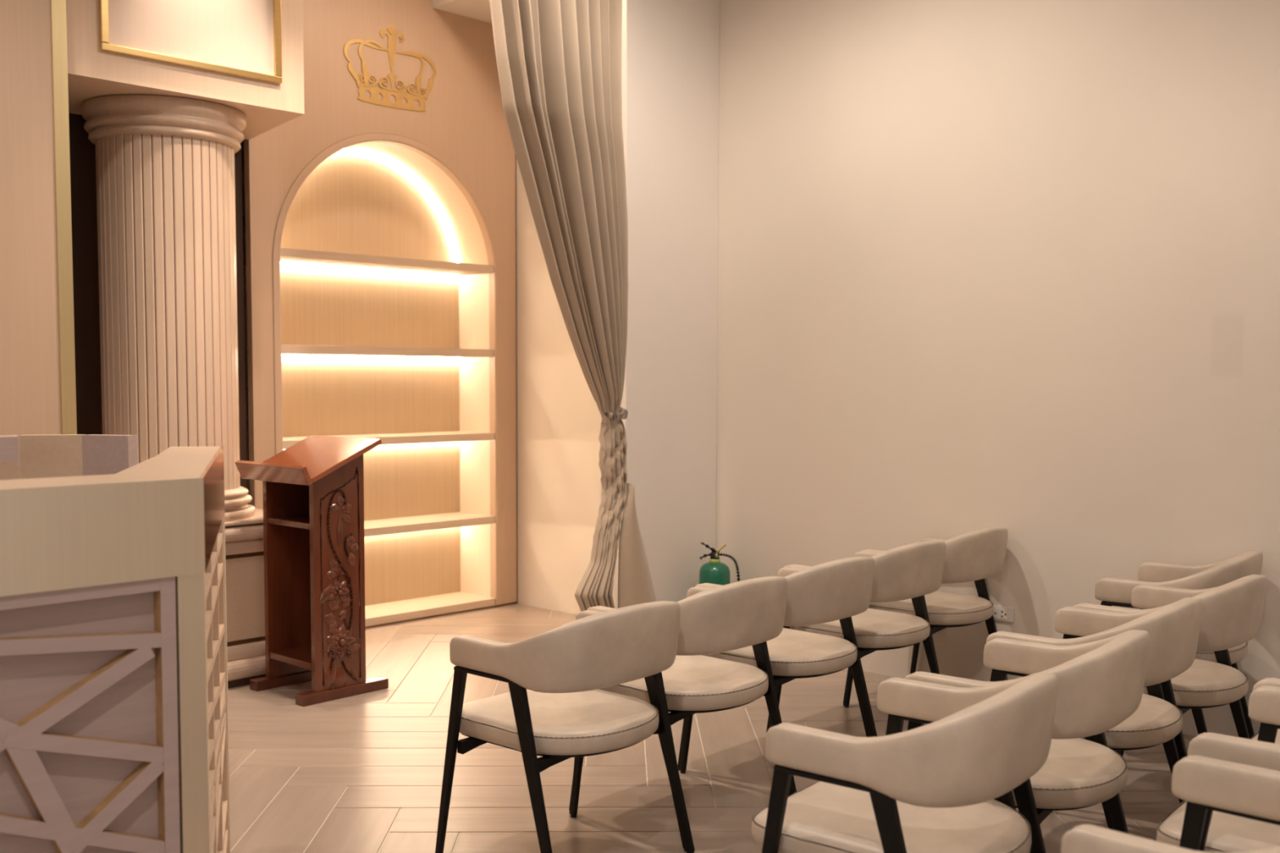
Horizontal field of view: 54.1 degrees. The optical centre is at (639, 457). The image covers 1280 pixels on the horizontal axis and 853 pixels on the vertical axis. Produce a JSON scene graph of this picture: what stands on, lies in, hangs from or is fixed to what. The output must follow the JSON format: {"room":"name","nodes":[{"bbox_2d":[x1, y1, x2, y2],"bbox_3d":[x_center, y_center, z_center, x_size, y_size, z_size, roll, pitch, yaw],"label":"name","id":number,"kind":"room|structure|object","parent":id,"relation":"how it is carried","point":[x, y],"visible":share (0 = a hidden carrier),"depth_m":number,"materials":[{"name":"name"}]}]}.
{"room":"house of worship","nodes":[
{"label":"house of worship","id":0,"kind":"room"},
{"bbox_2d":[0,0,62,435],"bbox_3d":[-3.194,-0.805,3.832,0.075,3.898,2.713,4,5,44],"label":"wall partition","id":1,"kind":"structure","parent":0,"point":[30,394],"depth_m":4.70,"materials":[{"name":"laminate"}]},
{"bbox_2d":[50,0,76,434],"bbox_3d":[-2.228,-0.865,4.821,0.082,3.898,0.054,4,5,44],"label":"trim","id":2,"kind":"structure","parent":1,"relation":"attached to","point":[58,7],"depth_m":4.79,"materials":[{"name":"gold metal"}]},
{"bbox_2d":[68,112,247,504],"bbox_3d":[-2.825,-1.270,5.624,0.050,3.200,2.234,4,5,44],"label":"wall","id":3,"kind":"structure","parent":0,"point":[82,150],"depth_m":5.88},
{"bbox_2d":[241,139,245,237],"bbox_3d":[-4.141,-0.885,5.018,0.100,3.900,8.500,4,5,44],"label":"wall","id":4,"kind":"structure","parent":0,"point":[242,141],"depth_m":6.92,"materials":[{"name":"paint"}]},
{"bbox_2d":[244,0,516,604],"bbox_3d":[-1.385,-1.010,7.023,0.050,3.888,1.754,4,5,44],"label":"wall","id":5,"kind":"structure","parent":0,"point":[464,120],"depth_m":6.95,"materials":[{"name":"paint"}]},
{"bbox_2d":[343,24,437,111],"bbox_3d":[-1.369,-2.162,6.921,0.007,0.452,0.612,4,5,44],"label":"crown emblem","id":6,"kind":"object","parent":5,"relation":"attached to","point":[385,92],"depth_m":6.92,"materials":[{"name":"gold metal"}]},
{"bbox_2d":[365,602,515,628],"bbox_3d":[-1.392,0.935,7.149,0.028,0.012,1.754,4,5,44],"label":"trim","id":7,"kind":"structure","parent":5,"relation":"attached to","point":[510,602],"depth_m":7.35,"materials":[{"name":"brown metal"}]},
{"bbox_2d":[600,0,719,608],"bbox_3d":[0.105,-0.957,6.346,0.182,3.900,0.678,4,5,44],"label":"wall","id":8,"kind":"structure","parent":0,"point":[670,55],"depth_m":6.29,"materials":[{"name":"paint"}]},
{"bbox_2d":[227,603,1195,852],"bbox_3d":[-0.560,1.350,1.743,10.100,0.120,8.600,4,5,44],"label":"floor","id":9,"kind":"structure","parent":0,"point":[362,773],"depth_m":4.43,"materials":[{"name":"beige tile"}]},
{"bbox_2d":[0,434,137,479],"bbox_3d":[-2.301,0.542,3.915,1.383,1.203,0.278,-3,5,-40],"label":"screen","id":10,"kind":"object","parent":9,"relation":"on","point":[33,455],"visible":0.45,"depth_m":4.21,"materials":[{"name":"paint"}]},
{"bbox_2d":[0,445,231,852],"bbox_3d":[-1.588,0.663,2.089,0.938,1.200,3.114,2,4,26],"label":"reception desk","id":11,"kind":"object","parent":9,"relation":"on","point":[114,702],"depth_m":2.38,"materials":[{"name":"beige wood"}]},
{"bbox_2d":[225,508,266,688],"bbox_3d":[-2.841,0.691,5.100,0.800,0.752,2.890,4,5,44],"label":"plinth","id":12,"kind":"object","parent":9,"relation":"on","point":[244,538],"visible":0.19,"depth_m":5.68,"materials":[{"name":"paint"}]},
{"bbox_2d":[80,94,254,521],"bbox_3d":[-2.142,-0.641,5.711,0.711,1.834,0.711,4,5,44],"label":"fluted column","id":13,"kind":"structure","parent":12,"relation":"on","point":[165,165],"depth_m":5.46,"materials":[{"name":"paint"}]},
{"bbox_2d":[235,435,388,706],"bbox_3d":[-1.451,0.476,5.593,0.540,1.126,0.458,4,5,43],"label":"lectern","id":14,"kind":"object","parent":9,"relation":"on","point":[313,488],"visible":1,"depth_m":5.51,"materials":[{"name":"brown wood"}]},
{"bbox_2d":[267,514,309,529],"bbox_3d":[-1.454,0.284,5.562,0.344,0.025,0.236,4,5,43],"label":"shelf","id":15,"kind":"object","parent":14,"relation":"attached to","point":[274,521],"depth_m":5.56,"materials":[{"name":"brown wood"}]},
{"bbox_2d":[269,644,311,670],"bbox_3d":[-1.456,0.890,5.600,0.344,0.030,0.236,4,5,43],"label":"shelf","id":16,"kind":"object","parent":14,"relation":"attached to","point":[300,655],"depth_m":5.60,"materials":[{"name":"brown wood"}]},
{"bbox_2d":[325,644,338,657],"bbox_3d":[-1.326,0.836,5.427,0.019,0.062,0.070,4,5,43],"label":"flower","id":17,"kind":"object","parent":14,"relation":"on","point":[331,650],"depth_m":5.42,"materials":[{"name":"brown wood"}]},
{"bbox_2d":[334,649,343,659],"bbox_3d":[-1.308,0.850,5.449,0.018,0.054,0.062,4,5,43],"label":"flower","id":18,"kind":"object","parent":14,"relation":"on","point":[339,654],"depth_m":5.45,"materials":[{"name":"brown wood"}]},
{"bbox_2d":[328,579,350,604],"bbox_3d":[-1.298,0.585,5.438,0.026,0.117,0.114,4,5,43],"label":"flower","id":19,"kind":"object","parent":14,"relation":"on","point":[339,590],"depth_m":5.43,"materials":[{"name":"brown wood"}]},
{"bbox_2d":[326,624,355,658],"bbox_3d":[-1.294,0.804,5.458,0.033,0.153,0.151,4,5,43],"label":"flower","id":20,"kind":"object","parent":14,"relation":"on","point":[340,638],"depth_m":5.45,"materials":[{"name":"brown wood"}]},
{"bbox_2d":[343,647,353,659],"bbox_3d":[-1.276,0.853,5.483,0.019,0.062,0.070,4,5,43],"label":"flower","id":21,"kind":"object","parent":14,"relation":"on","point":[348,651],"depth_m":5.49,"materials":[{"name":"brown wood"}]},
{"bbox_2d":[243,133,502,626],"bbox_3d":[-1.498,-0.434,7.166,0.374,2.742,1.514,4,5,44],"label":"shelf unit","id":22,"kind":"object","parent":9,"relation":"on","point":[386,271],"visible":0.77,"depth_m":7.41,"materials":[{"name":"laminate"}]},
{"bbox_2d":[435,600,694,852],"bbox_3d":[-0.210,0.782,3.606,0.565,0.778,0.578,3,5,41],"label":"armchair","id":23,"kind":"object","parent":9,"relation":"on","point":[555,709],"visible":1,"depth_m":3.41,"materials":[{"name":"leather"}]},
{"bbox_2d":[568,576,796,852],"bbox_3d":[0.151,0.754,4.057,0.565,0.778,0.578,3,5,41],"label":"armchair","id":24,"kind":"object","parent":9,"relation":"on","point":[739,615],"visible":0.62,"depth_m":3.85,"materials":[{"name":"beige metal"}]},
{"bbox_2d":[698,542,740,585],"bbox_3d":[0.391,0.712,6.365,0.181,0.569,0.169,4,5,44],"label":"fire extinguisher","id":25,"kind":"object","parent":9,"relation":"on","point":[714,571],"visible":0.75,"depth_m":6.32,"materials":[{"name":"teal paint"}]},
{"bbox_2d":[677,556,877,796],"bbox_3d":[0.513,0.727,4.504,0.565,0.778,0.578,3,5,42],"label":"armchair","id":26,"kind":"object","parent":9,"relation":"on","point":[841,589],"visible":0.54,"depth_m":4.30,"materials":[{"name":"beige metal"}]},
{"bbox_2d":[766,540,946,737],"bbox_3d":[0.876,0.699,4.950,0.565,0.778,0.578,3,5,42],"label":"armchair","id":27,"kind":"object","parent":9,"relation":"on","point":[914,571],"visible":0.6,"depth_m":4.74,"materials":[{"name":"beige leather"}]},
{"bbox_2d":[751,672,1057,852],"bbox_3d":[0.582,0.840,2.736,0.565,0.778,0.578,3,5,38],"label":"armchair","id":28,"kind":"object","parent":9,"relation":"on","point":[933,787],"visible":1,"depth_m":2.56,"materials":[{"name":"beige leather"}]},
{"bbox_2d":[843,527,1008,706],"bbox_3d":[1.248,0.672,5.391,0.565,0.778,0.578,3,5,42],"label":"armchair","id":29,"kind":"object","parent":9,"relation":"on","point":[978,555],"visible":0.61,"depth_m":5.17,"materials":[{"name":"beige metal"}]},
{"bbox_2d":[904,630,1150,852],"bbox_3d":[0.967,0.811,3.201,0.565,0.778,0.578,3,5,38],"label":"armchair","id":30,"kind":"object","parent":9,"relation":"on","point":[1101,682],"visible":0.56,"depth_m":2.98,"materials":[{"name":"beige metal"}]},
{"bbox_2d":[986,597,1202,831],"bbox_3d":[1.313,0.781,3.686,0.565,0.778,0.578,3,5,40],"label":"armchair","id":31,"kind":"object","parent":9,"relation":"on","point":[1173,629],"visible":0.47,"depth_m":3.47,"materials":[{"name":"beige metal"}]},
{"bbox_2d":[1072,574,1266,760],"bbox_3d":[1.714,0.754,4.128,0.565,0.778,0.578,4,5,43],"label":"armchair","id":32,"kind":"object","parent":9,"relation":"on","point":[1233,611],"visible":0.54,"depth_m":3.90,"materials":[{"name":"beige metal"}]},
{"bbox_2d":[1061,755,1279,852],"bbox_3d":[1.009,0.880,2.119,0.565,0.778,0.578,3,5,42],"label":"armchair","id":33,"kind":"object","parent":9,"relation":"on","point":[1233,788],"visible":1,"depth_m":2.32,"materials":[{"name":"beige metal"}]},
{"bbox_2d":[1094,551,1262,737],"bbox_3d":[1.977,0.721,4.670,0.565,0.778,0.578,3,5,38],"label":"armchair","id":34,"kind":"object","parent":9,"relation":"on","point":[1115,592],"visible":0.31,"depth_m":4.48,"materials":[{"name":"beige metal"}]},
{"bbox_2d":[1156,685,1279,852],"bbox_3d":[1.442,0.847,2.668,0.565,0.778,0.578,3,5,39],"label":"armchair","id":35,"kind":"object","parent":9,"relation":"on","point":[1223,833],"visible":0.48,"depth_m":2.59,"materials":[{"name":"beige leather"}]},
{"bbox_2d":[1248,677,1279,744],"bbox_3d":[1.808,0.818,3.135,0.565,0.778,0.578,3,5,40],"label":"armchair","id":36,"kind":"object","parent":9,"relation":"on","point":[1273,682],"visible":0.06,"depth_m":3.03,"materials":[{"name":"beige leather"}]},
{"bbox_2d":[515,0,1279,737],"bbox_3d":[2.406,-0.841,4.660,10.100,4.100,0.100,4,5,44],"label":"wall","id":37,"kind":"structure","parent":0,"point":[1014,265],"depth_m":5.48,"materials":[{"name":"paint"}]},
{"bbox_2d":[515,154,517,603],"bbox_3d":[-0.765,-1.043,7.650,0.026,3.900,0.011,4,5,44],"label":"trim","id":38,"kind":"structure","parent":37,"relation":"attached to","point":[515,154],"depth_m":7.68,"materials":[{"name":"brown metal"}]},
{"bbox_2d":[992,605,1013,622],"bbox_3d":[1.571,0.682,5.486,0.134,0.062,0.011,4,5,44],"label":"power outlet","id":39,"kind":"object","parent":37,"relation":"attached to","point":[1000,613],"visible":0.76,"depth_m":5.47,"materials":[{"name":"beige plastic"}]},
{"bbox_2d":[992,608,998,618],"bbox_3d":[1.552,0.681,5.500,0.040,0.044,0.004,4,5,44],"label":"socket","id":40,"kind":"object","parent":39,"relation":"attached to","point":[995,614],"depth_m":5.49,"materials":[{"name":"beige plastic"}]},
{"bbox_2d":[999,608,1008,620],"bbox_3d":[1.586,0.684,5.467,0.040,0.044,0.004,4,5,44],"label":"socket","id":41,"kind":"object","parent":39,"relation":"attached to","point":[1003,613],"depth_m":5.47,"materials":[{"name":"beige plastic"}]},
{"bbox_3d":[-0.546,-2.648,1.417,10.200,0.100,8.700,4,5,44],"label":"ceiling","id":42,"kind":"structure","parent":0,"visible":0},
{"bbox_2d":[66,0,304,139],"bbox_3d":[-2.679,-2.177,5.007,0.783,1.307,2.832,4,5,44],"label":"entablature","id":43,"kind":"object","parent":42,"relation":"attached to","point":[246,56],"visible":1,"depth_m":5.33,"materials":[{"name":"paint"}]},
{"bbox_2d":[432,0,492,22],"bbox_3d":[-0.314,-2.726,6.686,1.796,0.415,0.619,4,5,44],"label":"ceiling","id":44,"kind":"structure","parent":42,"relation":"attached to","point":[480,10],"depth_m":7.10,"materials":[{"name":"paint"}]},
{"bbox_2d":[489,0,657,611],"bbox_3d":[-0.253,-0.952,5.633,1.086,3.780,0.215,-3,5,-41],"label":"curtain","id":45,"kind":"object","parent":42,"relation":"hanging from","point":[558,62],"visible":0.94,"depth_m":5.60,"materials":[{"name":"fabric"}]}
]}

